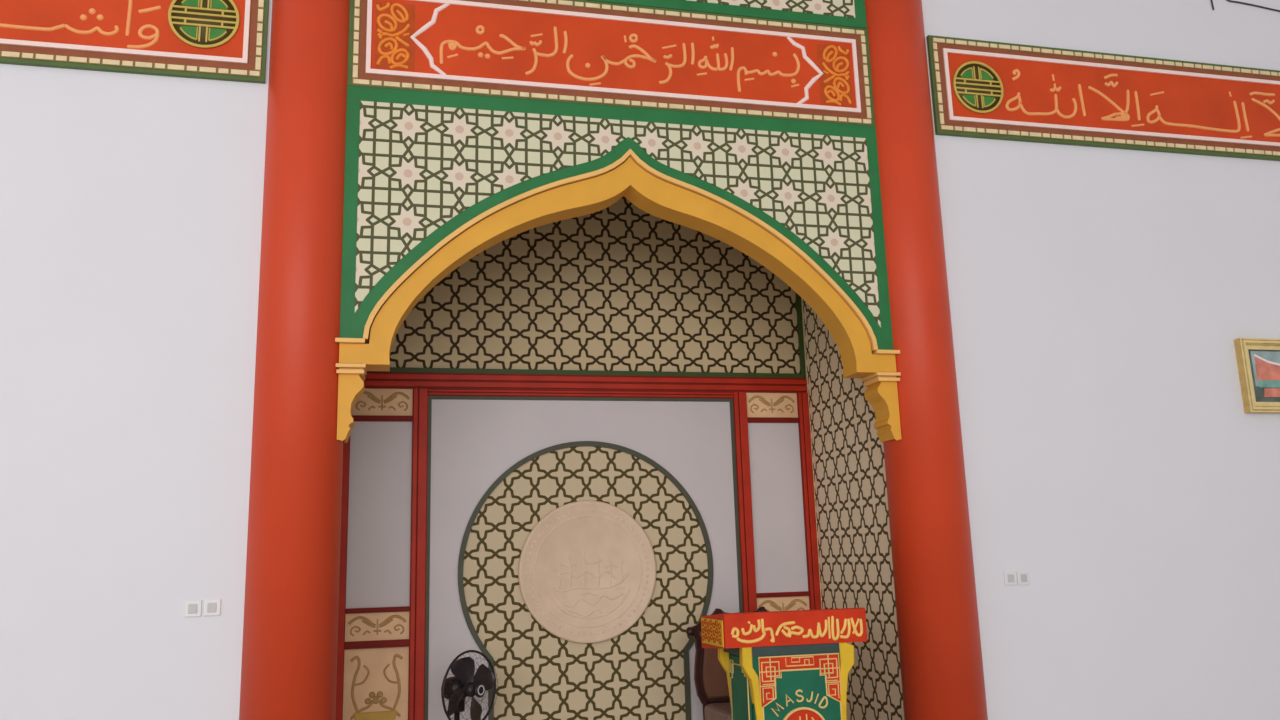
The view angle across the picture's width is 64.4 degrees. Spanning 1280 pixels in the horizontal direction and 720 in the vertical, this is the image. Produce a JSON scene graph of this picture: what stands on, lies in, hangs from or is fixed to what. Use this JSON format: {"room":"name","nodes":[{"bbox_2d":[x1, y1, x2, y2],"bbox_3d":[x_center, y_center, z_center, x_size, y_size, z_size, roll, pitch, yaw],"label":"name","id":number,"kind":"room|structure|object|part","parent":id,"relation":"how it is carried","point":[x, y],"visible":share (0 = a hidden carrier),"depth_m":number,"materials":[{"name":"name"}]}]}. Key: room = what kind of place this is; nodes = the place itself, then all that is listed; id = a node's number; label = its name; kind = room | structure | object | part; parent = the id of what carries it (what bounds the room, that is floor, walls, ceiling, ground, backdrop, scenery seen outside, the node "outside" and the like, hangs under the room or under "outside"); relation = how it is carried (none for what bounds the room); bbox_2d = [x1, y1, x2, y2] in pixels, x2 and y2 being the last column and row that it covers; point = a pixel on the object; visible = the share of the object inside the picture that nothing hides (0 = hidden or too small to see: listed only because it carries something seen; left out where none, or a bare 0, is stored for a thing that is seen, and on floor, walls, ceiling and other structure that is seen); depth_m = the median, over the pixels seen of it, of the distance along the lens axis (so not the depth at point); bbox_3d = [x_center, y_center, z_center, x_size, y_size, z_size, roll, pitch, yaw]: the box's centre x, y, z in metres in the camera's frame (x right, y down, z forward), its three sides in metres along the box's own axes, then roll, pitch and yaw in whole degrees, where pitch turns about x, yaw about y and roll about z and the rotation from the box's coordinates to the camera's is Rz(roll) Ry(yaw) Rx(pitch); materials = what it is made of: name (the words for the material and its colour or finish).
{"room":"mosque","nodes":[
{"label":"mosque","id":0,"kind":"room"},
{"bbox_2d":[0,0,271,719],"bbox_3d":[-5.488,-0.614,5.008,6.865,6.600,0.170,1,-12,-13],"label":"wall","id":1,"kind":"structure","parent":0,"point":[131,205],"depth_m":5.43,"materials":[{"name":"white paint"}]},
{"bbox_2d":[0,0,268,83],"bbox_3d":[-4.264,-2.009,5.481,4.265,0.727,0.044,1,-12,-13],"label":"board","id":2,"kind":"object","parent":1,"relation":"attached to","point":[225,40],"visible":1,"depth_m":5.78,"materials":[{"name":"paint"}]},
{"bbox_2d":[184,600,201,616],"bbox_3d":[-2.323,1.292,5.280,0.084,0.084,0.015,1,-12,-13],"label":"switch plate","id":3,"kind":"object","parent":1,"relation":"attached to","point":[192,608],"visible":1,"depth_m":5.28,"materials":[{"name":"white plastic"}]},
{"bbox_2d":[203,599,220,615],"bbox_3d":[-2.233,1.292,5.302,0.084,0.084,0.015,1,-12,-13],"label":"switch plate","id":4,"kind":"object","parent":1,"relation":"attached to","point":[212,607],"visible":1,"depth_m":5.30,"materials":[{"name":"white plastic"}]},
{"bbox_2d":[922,0,1279,719],"bbox_3d":[5.342,-0.417,7.591,6.865,6.600,0.170,1,-12,-13],"label":"wall","id":5,"kind":"structure","parent":0,"point":[1100,298],"depth_m":6.85,"materials":[{"name":"white paint"}]},
{"bbox_2d":[1004,571,1016,584],"bbox_3d":[2.330,1.372,6.391,0.084,0.084,0.015,1,-12,-13],"label":"switch plate","id":6,"kind":"object","parent":5,"relation":"attached to","point":[1010,578],"visible":1,"depth_m":6.38,"materials":[{"name":"white plastic"}]},
{"bbox_2d":[1017,571,1029,584],"bbox_3d":[2.420,1.376,6.412,0.084,0.084,0.015,1,-12,-13],"label":"switch plate","id":7,"kind":"object","parent":5,"relation":"attached to","point":[1022,576],"visible":1,"depth_m":6.41,"materials":[{"name":"white plastic"}]},
{"bbox_2d":[926,35,1279,160],"bbox_3d":[4.181,-1.855,7.495,4.469,0.727,0.044,1,-12,-13],"label":"board","id":8,"kind":"object","parent":5,"relation":"attached to","point":[980,88],"visible":1,"depth_m":7.27,"materials":[{"name":"paint"}]},
{"bbox_2d":[1211,0,1279,11],"bbox_3d":[5.239,-3.147,8.039,1.866,1.026,0.013,1,-12,-13],"label":"cord","id":9,"kind":"object","parent":5,"relation":"attached to","point":[1211,0],"visible":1,"depth_m":7.82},
{"bbox_2d":[1234,338,1279,412],"bbox_3d":[4.609,0.114,7.180,0.843,0.524,0.064,1,-12,-13],"label":"framed picture","id":10,"kind":"object","parent":5,"relation":"attached to","point":[1258,359],"visible":1,"depth_m":7.12,"materials":[{"name":"gold metal"}]},
{"bbox_3d":[1.563,1.443,-0.710,18.000,0.100,16.900,1,-12,-13],"label":"floor","id":11,"kind":"structure","parent":0,"visible":0},
{"bbox_2d":[239,0,349,719],"bbox_3d":[-1.937,-0.548,5.860,0.600,6.600,0.600,1,-12,-13],"label":"column","id":12,"kind":"structure","parent":11,"relation":"on","point":[290,644],"depth_m":5.53,"materials":[{"name":"paint"}]},
{"bbox_2d":[335,149,900,442],"bbox_3d":[-0.058,-0.401,6.228,3.444,1.818,0.228,1,-12,-13],"label":"pointed arch","id":13,"kind":"object","parent":12,"relation":"attached to","point":[660,195],"visible":1,"depth_m":6.31,"materials":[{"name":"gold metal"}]},
{"bbox_2d":[441,650,497,719],"bbox_3d":[-1.145,2.360,6.368,0.408,1.054,0.479,-9,-14,34],"label":"pedestal fan","id":14,"kind":"object","parent":11,"relation":"on","point":[464,683],"visible":1,"depth_m":6.36,"materials":[{"name":"black plastic"}]},
{"bbox_3d":[-1.130,2.107,6.264,0.053,0.161,0.177,-9,-14,34],"label":"fan blade","id":15,"kind":"part","parent":14,"relation":"part of","materials":[{"name":"black plastic"}]},
{"bbox_3d":[-1.105,1.944,6.340,0.053,0.177,0.161,-9,-14,34],"label":"fan blade","id":16,"kind":"part","parent":14,"relation":"part of","materials":[{"name":"black plastic"}]},
{"bbox_3d":[-1.030,2.183,6.394,0.053,0.177,0.161,-9,-14,34],"label":"fan blade","id":17,"kind":"part","parent":14,"relation":"part of","materials":[{"name":"black plastic"}]},
{"bbox_3d":[-1.005,2.021,6.471,0.053,0.161,0.177,-9,-14,34],"label":"fan blade","id":18,"kind":"part","parent":14,"relation":"part of","materials":[{"name":"black plastic"}]},
{"bbox_2d":[686,606,767,719],"bbox_3d":[0.782,2.302,6.810,0.814,1.236,0.608,1,-12,-13],"label":"upholstered chair","id":19,"kind":"object","parent":11,"relation":"on","point":[710,678],"visible":0.32,"depth_m":6.98,"materials":[{"name":"red wood"}]},
{"bbox_3d":[0.348,1.883,7.046,0.064,0.064,0.064,1,-12,-13],"label":"carved knob","id":20,"kind":"part","parent":19,"relation":"part of","materials":[{"name":"red wood"}]},
{"bbox_3d":[0.460,2.648,6.930,0.051,0.624,0.093,1,-12,-13],"label":"leg","id":21,"kind":"part","parent":19,"relation":"part of","materials":[{"name":"red wood"}]},
{"bbox_3d":[0.724,2.051,7.075,0.657,0.570,0.040,1,-12,-13],"label":"backrest","id":22,"kind":"part","parent":19,"relation":"part of","materials":[{"name":"brown leather"}]},
{"bbox_3d":[0.794,2.385,6.753,0.620,0.165,0.525,1,-12,-13],"label":"seat","id":23,"kind":"part","parent":19,"relation":"part of","materials":[{"name":"leather"}]},
{"bbox_3d":[0.724,2.052,7.072,0.676,0.593,0.030,1,-12,-13],"label":"moulding","id":24,"kind":"part","parent":19,"relation":"part of","materials":[{"name":"red wood"}]},
{"bbox_2d":[701,608,867,719],"bbox_3d":[0.865,2.118,5.991,0.886,1.262,0.485,1,-12,-13],"label":"pulpit","id":25,"kind":"object","parent":11,"relation":"on","point":[795,664],"visible":1,"depth_m":5.85,"materials":[{"name":"wood"}]},
{"bbox_3d":[0.547,2.200,6.115,0.112,0.970,0.050,1,-12,-13],"label":"corner post","id":26,"kind":"part","parent":25,"relation":"part of","materials":[{"name":"yellow wood"}]},
{"bbox_3d":[0.596,2.174,5.917,0.006,0.860,0.360,1,-12,-13],"label":"panel","id":27,"kind":"part","parent":25,"relation":"part of","materials":[{"name":"green wood"}]},
{"bbox_3d":[0.642,2.118,5.722,0.112,0.970,0.054,1,-12,-13],"label":"corner post","id":28,"kind":"part","parent":25,"relation":"part of","materials":[{"name":"yellow wood"}]},
{"bbox_3d":[0.918,1.833,5.834,0.490,0.267,0.010,1,-12,-13],"label":"fret panel","id":29,"kind":"part","parent":25,"relation":"part of","materials":[{"name":"red wood"}]},
{"bbox_3d":[1.202,2.128,5.856,0.116,0.970,0.054,1,-12,-13],"label":"corner post","id":30,"kind":"part","parent":25,"relation":"part of","materials":[{"name":"yellow wood"}]},
{"bbox_2d":[865,0,987,719],"bbox_3d":[1.788,-0.480,6.749,0.600,6.600,0.600,1,-12,-13],"label":"column","id":31,"kind":"structure","parent":11,"relation":"on","point":[942,674],"depth_m":6.39,"materials":[{"name":"paint"}]},
{"bbox_3d":[-0.135,-2.673,6.724,3.400,2.200,0.150,1,-12,-13],"label":"wall","id":32,"kind":"structure","parent":0,"visible":0},
{"bbox_2d":[347,0,874,124],"bbox_3d":[-0.090,-1.945,6.480,3.400,0.702,0.042,1,-12,-13],"label":"board","id":33,"kind":"object","parent":32,"relation":"attached to","point":[565,50],"visible":1,"depth_m":6.45,"materials":[{"name":"paint"}]},
{"bbox_2d":[340,84,892,349],"bbox_3d":[-0.075,-0.828,6.331,3.400,1.546,0.174,1,-12,-13],"label":"spandrel panel","id":34,"kind":"object","parent":32,"relation":"attached to","point":[420,165],"visible":0.78,"depth_m":6.26,"materials":[{"name":"green paint"}]},
{"bbox_2d":[588,0,866,28],"bbox_3d":[-0.119,-2.884,6.674,3.390,1.208,0.032,1,-12,-13],"label":"lattice panel","id":35,"kind":"object","parent":32,"relation":"attached to","point":[846,13],"visible":1,"depth_m":6.81,"materials":[{"name":"green paint"}]},
{"bbox_3d":[-0.422,0.614,7.675,3.600,4.950,0.140,1,-12,-13],"label":"wall","id":36,"kind":"structure","parent":0,"visible":0},
{"bbox_2d":[335,372,821,719],"bbox_3d":[-0.369,1.581,7.380,3.570,2.995,0.059,1,-12,-13],"label":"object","id":37,"kind":"object","parent":36,"relation":"attached to","point":[422,450],"visible":0.79,"depth_m":7.42,"materials":[{"name":"white paint"}]},
{"bbox_2d":[353,710,397,719],"bbox_3d":[-1.784,2.496,6.847,0.290,0.243,0.014,1,-12,-13],"label":"bowl","id":38,"kind":"object","parent":37,"relation":"on","point":[357,714],"depth_m":6.86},
{"bbox_3d":[-1.792,2.357,6.891,0.427,0.784,0.024,1,-12,-13],"label":"ornament panel","id":39,"kind":"part","parent":37,"relation":"part of","materials":[{"name":"beige wood"}]},
{"bbox_3d":[-1.807,1.833,6.997,0.427,0.186,0.024,1,-12,-13],"label":"ornament panel","id":40,"kind":"part","parent":37,"relation":"part of","materials":[{"name":"beige wood"}]},
{"bbox_3d":[-1.830,1.076,7.152,0.427,1.293,0.020,1,-12,-13],"label":"grey panel","id":41,"kind":"part","parent":37,"relation":"part of","materials":[{"name":"white paint"}]},
{"bbox_3d":[-1.853,0.306,7.305,0.427,0.198,0.024,1,-12,-13],"label":"ornament panel","id":42,"kind":"part","parent":37,"relation":"part of","materials":[{"name":"beige wood"}]},
{"bbox_3d":[-0.371,1.665,7.381,2.272,2.771,0.022,1,-12,-13],"label":"panel","id":43,"kind":"part","parent":37,"relation":"part of","materials":[{"name":"white paint"}]},
{"bbox_3d":[1.033,0.358,7.993,0.427,0.198,0.024,1,-12,-13],"label":"ornament panel","id":44,"kind":"part","parent":37,"relation":"part of","materials":[{"name":"beige wood"}]},
{"bbox_3d":[1.055,1.128,7.840,0.427,1.293,0.020,1,-12,-13],"label":"grey panel","id":45,"kind":"part","parent":37,"relation":"part of","materials":[{"name":"white paint"}]},
{"bbox_3d":[1.078,1.886,7.685,0.427,0.186,0.024,1,-12,-13],"label":"ornament panel","id":46,"kind":"part","parent":37,"relation":"part of","materials":[{"name":"beige wood"}]},
{"bbox_2d":[458,441,712,719],"bbox_3d":[-0.364,1.813,7.341,1.884,2.464,0.037,1,-12,-13],"label":"panel","id":47,"kind":"object","parent":36,"relation":"attached to","point":[641,672],"visible":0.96,"depth_m":7.35,"materials":[{"name":"beige wood"}]},
{"bbox_2d":[518,501,655,642],"bbox_3d":[-0.375,1.531,7.376,1.014,1.014,0.040,1,-12,-13],"label":"round plaque","id":48,"kind":"object","parent":47,"relation":"attached to","point":[587,569],"visible":1,"depth_m":7.36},
{"bbox_2d":[367,196,805,377],"bbox_3d":[-0.444,-0.847,7.879,3.570,1.965,0.038,1,-12,-13],"label":"lattice panel","id":49,"kind":"object","parent":36,"relation":"attached to","point":[620,288],"visible":0.34,"depth_m":7.86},
{"bbox_3d":[1.555,0.515,7.477,0.150,4.950,1.470,1,-12,-13],"label":"wall","id":50,"kind":"structure","parent":0,"visible":0},
{"bbox_2d":[801,298,903,719],"bbox_3d":[1.491,0.496,7.375,0.019,4.910,1.278,1,-12,-13],"label":"wall panel","id":51,"kind":"object","parent":50,"relation":"attached to","point":[853,526],"visible":0.39,"depth_m":7.19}
]}

